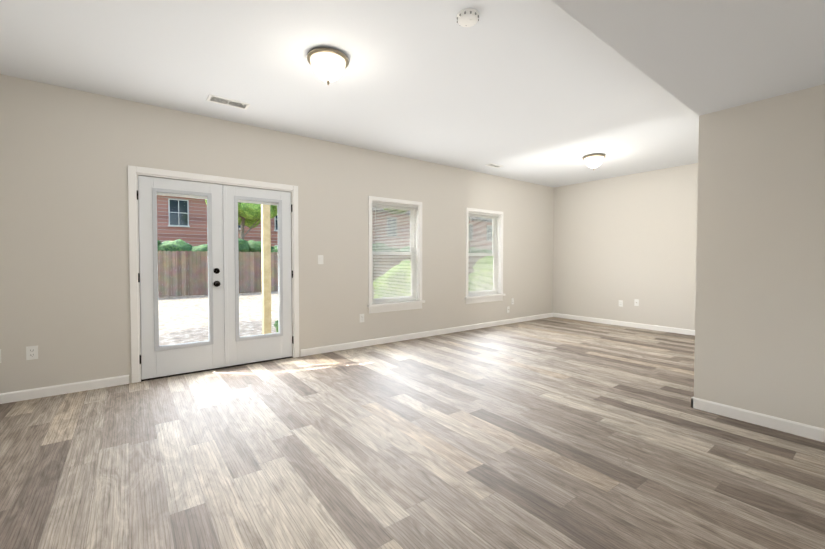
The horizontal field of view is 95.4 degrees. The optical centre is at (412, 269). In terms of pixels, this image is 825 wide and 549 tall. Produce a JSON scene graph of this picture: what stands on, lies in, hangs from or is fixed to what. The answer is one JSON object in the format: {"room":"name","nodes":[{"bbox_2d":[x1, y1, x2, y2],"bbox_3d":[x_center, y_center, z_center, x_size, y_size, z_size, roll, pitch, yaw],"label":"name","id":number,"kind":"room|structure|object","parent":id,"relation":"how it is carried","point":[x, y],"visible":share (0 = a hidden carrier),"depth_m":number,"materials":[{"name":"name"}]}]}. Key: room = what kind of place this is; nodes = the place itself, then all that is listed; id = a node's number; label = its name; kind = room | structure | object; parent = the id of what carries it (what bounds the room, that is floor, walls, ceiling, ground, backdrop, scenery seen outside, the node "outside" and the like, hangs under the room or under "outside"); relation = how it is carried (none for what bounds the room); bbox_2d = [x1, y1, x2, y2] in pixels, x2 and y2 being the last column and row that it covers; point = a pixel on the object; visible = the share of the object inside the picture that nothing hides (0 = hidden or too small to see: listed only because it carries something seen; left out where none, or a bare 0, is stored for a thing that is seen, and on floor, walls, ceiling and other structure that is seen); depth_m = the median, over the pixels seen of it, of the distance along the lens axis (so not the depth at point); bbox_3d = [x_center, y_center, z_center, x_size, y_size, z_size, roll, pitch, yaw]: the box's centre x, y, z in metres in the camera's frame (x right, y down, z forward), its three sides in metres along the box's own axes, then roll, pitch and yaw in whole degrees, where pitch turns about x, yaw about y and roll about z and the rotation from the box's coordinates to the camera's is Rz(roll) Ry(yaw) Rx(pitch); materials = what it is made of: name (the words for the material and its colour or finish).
{"room":"empty living room","nodes":[
{"label":"empty living room","id":0,"kind":"room"},
{"bbox_2d":[0,74,553,392],"bbox_3d":[-0.353,-0.307,5.547,8.590,2.743,0.150,-1,2,-37],"label":"wall","id":1,"kind":"structure","parent":0,"point":[68,156],"depth_m":3.84,"materials":[{"name":"white paint"}]},
{"bbox_2d":[26,346,37,359],"bbox_3d":[-3.295,0.720,3.252,0.072,0.116,0.008,-1,2,-37],"label":"electrical outlet","id":2,"kind":"object","parent":1,"relation":"attached to","point":[31,352],"visible":1,"depth_m":3.25,"materials":[{"name":"white plastic"}]},
{"bbox_2d":[0,375,128,403],"bbox_3d":[-3.187,1.075,3.338,1.065,0.086,0.014,-1,2,-37],"label":"baseboard","id":3,"kind":"structure","parent":1,"relation":"attached to","point":[21,395],"depth_m":3.37,"materials":[{"name":"white paint"}]},
{"bbox_2d":[137,176,224,379],"bbox_3d":[-2.393,0.080,3.924,0.766,2.021,0.137,-1,2,-37],"label":"french door","id":4,"kind":"structure","parent":1,"relation":"in","point":[156,360],"depth_m":3.89,"materials":[{"name":"white paint"}]},
{"bbox_2d":[128,165,298,382],"bbox_3d":[-2.124,0.039,4.207,1.672,2.116,0.168,-1,2,-37],"label":"door frame","id":5,"kind":"structure","parent":1,"relation":"attached to","point":[133,171],"depth_m":3.76,"materials":[{"name":"white paint"}]},
{"bbox_2d":[223,185,292,366],"bbox_3d":[-1.796,0.068,4.411,0.771,2.021,0.073,-1,2,-37],"label":"french door","id":6,"kind":"structure","parent":1,"relation":"in","point":[252,348],"depth_m":4.36,"materials":[{"name":"white paint"}]},
{"bbox_2d":[318,255,322,263],"bbox_3d":[-1.178,-0.128,4.825,0.072,0.116,0.016,-1,2,-37],"label":"rocker light switch","id":7,"kind":"object","parent":1,"relation":"attached to","point":[320,259],"visible":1,"depth_m":4.82,"materials":[{"name":"white plastic"}]},
{"bbox_2d":[360,314,363,321],"bbox_3d":[-0.701,0.672,5.209,0.072,0.116,0.008,-1,2,-37],"label":"electrical outlet","id":8,"kind":"object","parent":1,"relation":"attached to","point":[361,317],"visible":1,"depth_m":5.21,"materials":[{"name":"white plastic"}]},
{"bbox_2d":[367,196,424,313],"bbox_3d":[-0.264,-0.214,5.579,1.000,1.645,0.200,-1,2,-37],"label":"window","id":9,"kind":"structure","parent":1,"relation":"in","point":[398,302],"depth_m":5.58,"materials":[{"name":"white paint"}]},
{"bbox_2d":[300,313,552,356],"bbox_3d":[0.803,1.002,6.349,5.515,0.086,0.014,-1,2,-37],"label":"baseboard","id":10,"kind":"structure","parent":1,"relation":"attached to","point":[335,347],"depth_m":5.71,"materials":[{"name":"white paint"}]},
{"bbox_2d":[465,207,505,303],"bbox_3d":[1.265,-0.242,6.733,1.010,1.645,0.200,-1,2,-37],"label":"window","id":11,"kind":"structure","parent":1,"relation":"in","point":[481,295],"depth_m":6.76,"materials":[{"name":"white paint"}]},
{"bbox_2d":[0,0,698,187],"bbox_3d":[1.379,-1.683,3.218,8.590,0.120,5.900,-1,2,-37],"label":"ceiling","id":12,"kind":"structure","parent":0,"point":[549,93],"depth_m":3.13,"materials":[{"name":"white paint"}]},
{"bbox_2d":[207,94,249,109],"bbox_3d":[-1.791,-1.627,3.659,0.360,0.013,0.160,-1,2,-37],"label":"ceiling vent","id":13,"kind":"object","parent":12,"relation":"in","point":[226,101],"visible":1,"depth_m":3.65,"materials":[{"name":"white plastic"}]},
{"bbox_2d":[307,47,348,84],"bbox_3d":[-0.640,-1.507,2.851,0.312,0.214,0.312,-1,2,-37],"label":"ceiling light","id":14,"kind":"object","parent":12,"relation":"attached to","point":[328,65],"visible":1,"depth_m":2.77,"materials":[{"name":"white glass"}]},
{"bbox_2d":[457,8,478,26],"bbox_3d":[0.349,-1.580,2.368,0.140,0.043,0.140,-1,2,-37],"label":"smoke detector","id":15,"kind":"object","parent":12,"relation":"attached to","point":[467,17],"visible":0.98,"depth_m":2.33,"materials":[{"name":"white plastic"}]},
{"bbox_2d":[485,163,502,167],"bbox_3d":[1.328,-1.686,6.099,0.300,0.013,0.140,-1,2,-37],"label":"ceiling vent","id":16,"kind":"object","parent":12,"relation":"in","point":[494,165],"visible":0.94,"depth_m":6.09,"materials":[{"name":"white plastic"}]},
{"bbox_2d":[582,154,605,169],"bbox_3d":[2.678,-1.572,5.542,0.312,0.214,0.312,-1,2,-37],"label":"ceiling light","id":17,"kind":"object","parent":12,"relation":"attached to","point":[593,161],"visible":1,"depth_m":5.46,"materials":[{"name":"white glass"}]},
{"bbox_2d":[0,317,824,548],"bbox_3d":[1.379,1.170,3.288,8.590,0.100,5.900,-1,2,-37],"label":"floor","id":18,"kind":"structure","parent":0,"point":[554,433],"depth_m":2.30,"materials":[{"name":"brown wood"}]},
{"bbox_2d":[141,356,292,380],"bbox_3d":[-2.140,1.091,4.254,1.520,0.010,0.185,-1,2,-37],"label":"threshold","id":19,"kind":"object","parent":18,"relation":"on","point":[213,369],"visible":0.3,"depth_m":4.11,"materials":[{"name":"brown metal"}]},
{"bbox_2d":[553,163,697,329],"bbox_3d":[4.123,-0.334,6.620,0.150,2.743,3.530,-1,2,-37],"label":"wall","id":20,"kind":"structure","parent":0,"point":[628,239],"depth_m":6.76,"materials":[{"name":"white paint"}]},
{"bbox_2d":[553,313,694,335],"bbox_3d":[4.058,0.996,6.603,0.014,0.086,3.530,-1,2,-37],"label":"baseboard","id":21,"kind":"structure","parent":20,"relation":"attached to","point":[642,326],"depth_m":6.79,"materials":[{"name":"white paint"}]},
{"bbox_2d":[634,299,638,305],"bbox_3d":[3.988,0.586,6.684,0.016,0.116,0.072,-1,2,-37],"label":"electrical outlet","id":22,"kind":"object","parent":20,"relation":"attached to","point":[636,302],"visible":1,"depth_m":6.69,"materials":[{"name":"white plastic"}]},
{"bbox_2d":[551,0,824,115],"bbox_3d":[2.023,-1.387,1.500,2.240,0.387,2.070,-1,2,-37],"label":"ceiling","id":23,"kind":"structure","parent":0,"point":[700,57],"depth_m":2.06,"materials":[{"name":"white paint"}]},
{"bbox_2d":[694,84,824,428],"bbox_3d":[4.439,-0.252,3.257,3.700,2.743,2.220,-1,2,-37],"label":"wall","id":24,"kind":"structure","parent":0,"point":[760,309],"depth_m":2.71,"materials":[{"name":"white paint"}]},
{"bbox_2d":[691,397,824,441],"bbox_3d":[2.907,1.102,2.237,0.014,0.086,2.084,-1,2,-37],"label":"baseboard","id":25,"kind":"structure","parent":24,"relation":"attached to","point":[793,427],"depth_m":2.72,"materials":[{"name":"white paint"}]},
{"label":"outside","id":26,"kind":"structure","parent":0,"visible":0},
{"bbox_2d":[158,287,374,345],"bbox_3d":[-3.209,0.660,32.359,60.000,0.085,46.000,-1,2,-37],"label":"ground","id":27,"kind":"structure","parent":26,"point":[191,311],"depth_m":9.63,"materials":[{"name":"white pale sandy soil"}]},
{"bbox_2d":[205,199,276,239],"bbox_3d":[-9.593,-2.127,21.578,4.350,6.173,4.075,-1,2,-37],"label":"tree","id":28,"kind":"object","parent":27,"relation":"on","point":[249,215],"depth_m":20.56,"materials":[{"name":"green plant"}]},
{"bbox_2d":[261,204,270,333],"bbox_3d":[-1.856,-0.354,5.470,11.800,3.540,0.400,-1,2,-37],"label":"post","id":29,"kind":"object","parent":27,"relation":"on","point":[266,261],"depth_m":5.28,"materials":[{"name":"brown wood"}]},
{"bbox_2d":[274,320,277,331],"bbox_3d":[-1.922,0.891,6.535,0.892,0.964,0.883,-1,2,-37],"label":"bush","id":30,"kind":"object","parent":27,"relation":"on","point":[276,324],"depth_m":6.30,"materials":[{"name":"green plant"}]},
{"bbox_2d":[158,250,484,296],"bbox_3d":[0.492,0.004,22.459,42.092,1.895,0.153,-1,2,-37],"label":"fence","id":31,"kind":"object","parent":27,"relation":"on","point":[250,273],"depth_m":15.39,"materials":[{"name":"brown wood"}]},
{"bbox_2d":[157,238,489,264],"bbox_3d":[-3.093,-0.377,21.788,29.398,2.629,1.969,-1,2,-37],"label":"hedge","id":32,"kind":"object","parent":27,"relation":"on","point":[245,246],"depth_m":16.91,"materials":[{"name":"green plant"}]},
{"bbox_2d":[157,195,491,282],"bbox_3d":[-8.212,-3.854,33.898,46.900,9.150,9.900,-1,2,-37],"label":"brick house","id":33,"kind":"structure","parent":27,"relation":"on","point":[185,217],"depth_m":24.05,"materials":[{"name":"red brick"}]},
{"bbox_2d":[373,261,409,297],"bbox_3d":[-0.032,0.607,8.413,1.719,1.696,1.627,-1,2,-37],"label":"lawn","id":34,"kind":"structure","parent":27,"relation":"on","point":[394,281],"depth_m":7.89,"materials":[{"name":"green plant"}]},
{"bbox_2d":[384,208,407,214],"bbox_3d":[0.353,-3.362,28.920,5.109,8.301,4.127,-1,2,-37],"label":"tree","id":35,"kind":"object","parent":27,"relation":"on","point":[396,210],"depth_m":28.43,"materials":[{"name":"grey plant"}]},
{"bbox_2d":[468,256,492,290],"bbox_3d":[2.266,0.450,10.105,1.827,1.796,1.864,-1,2,-37],"label":"lawn","id":36,"kind":"structure","parent":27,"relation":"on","point":[482,274],"depth_m":9.55,"materials":[{"name":"green plant"}]}
]}

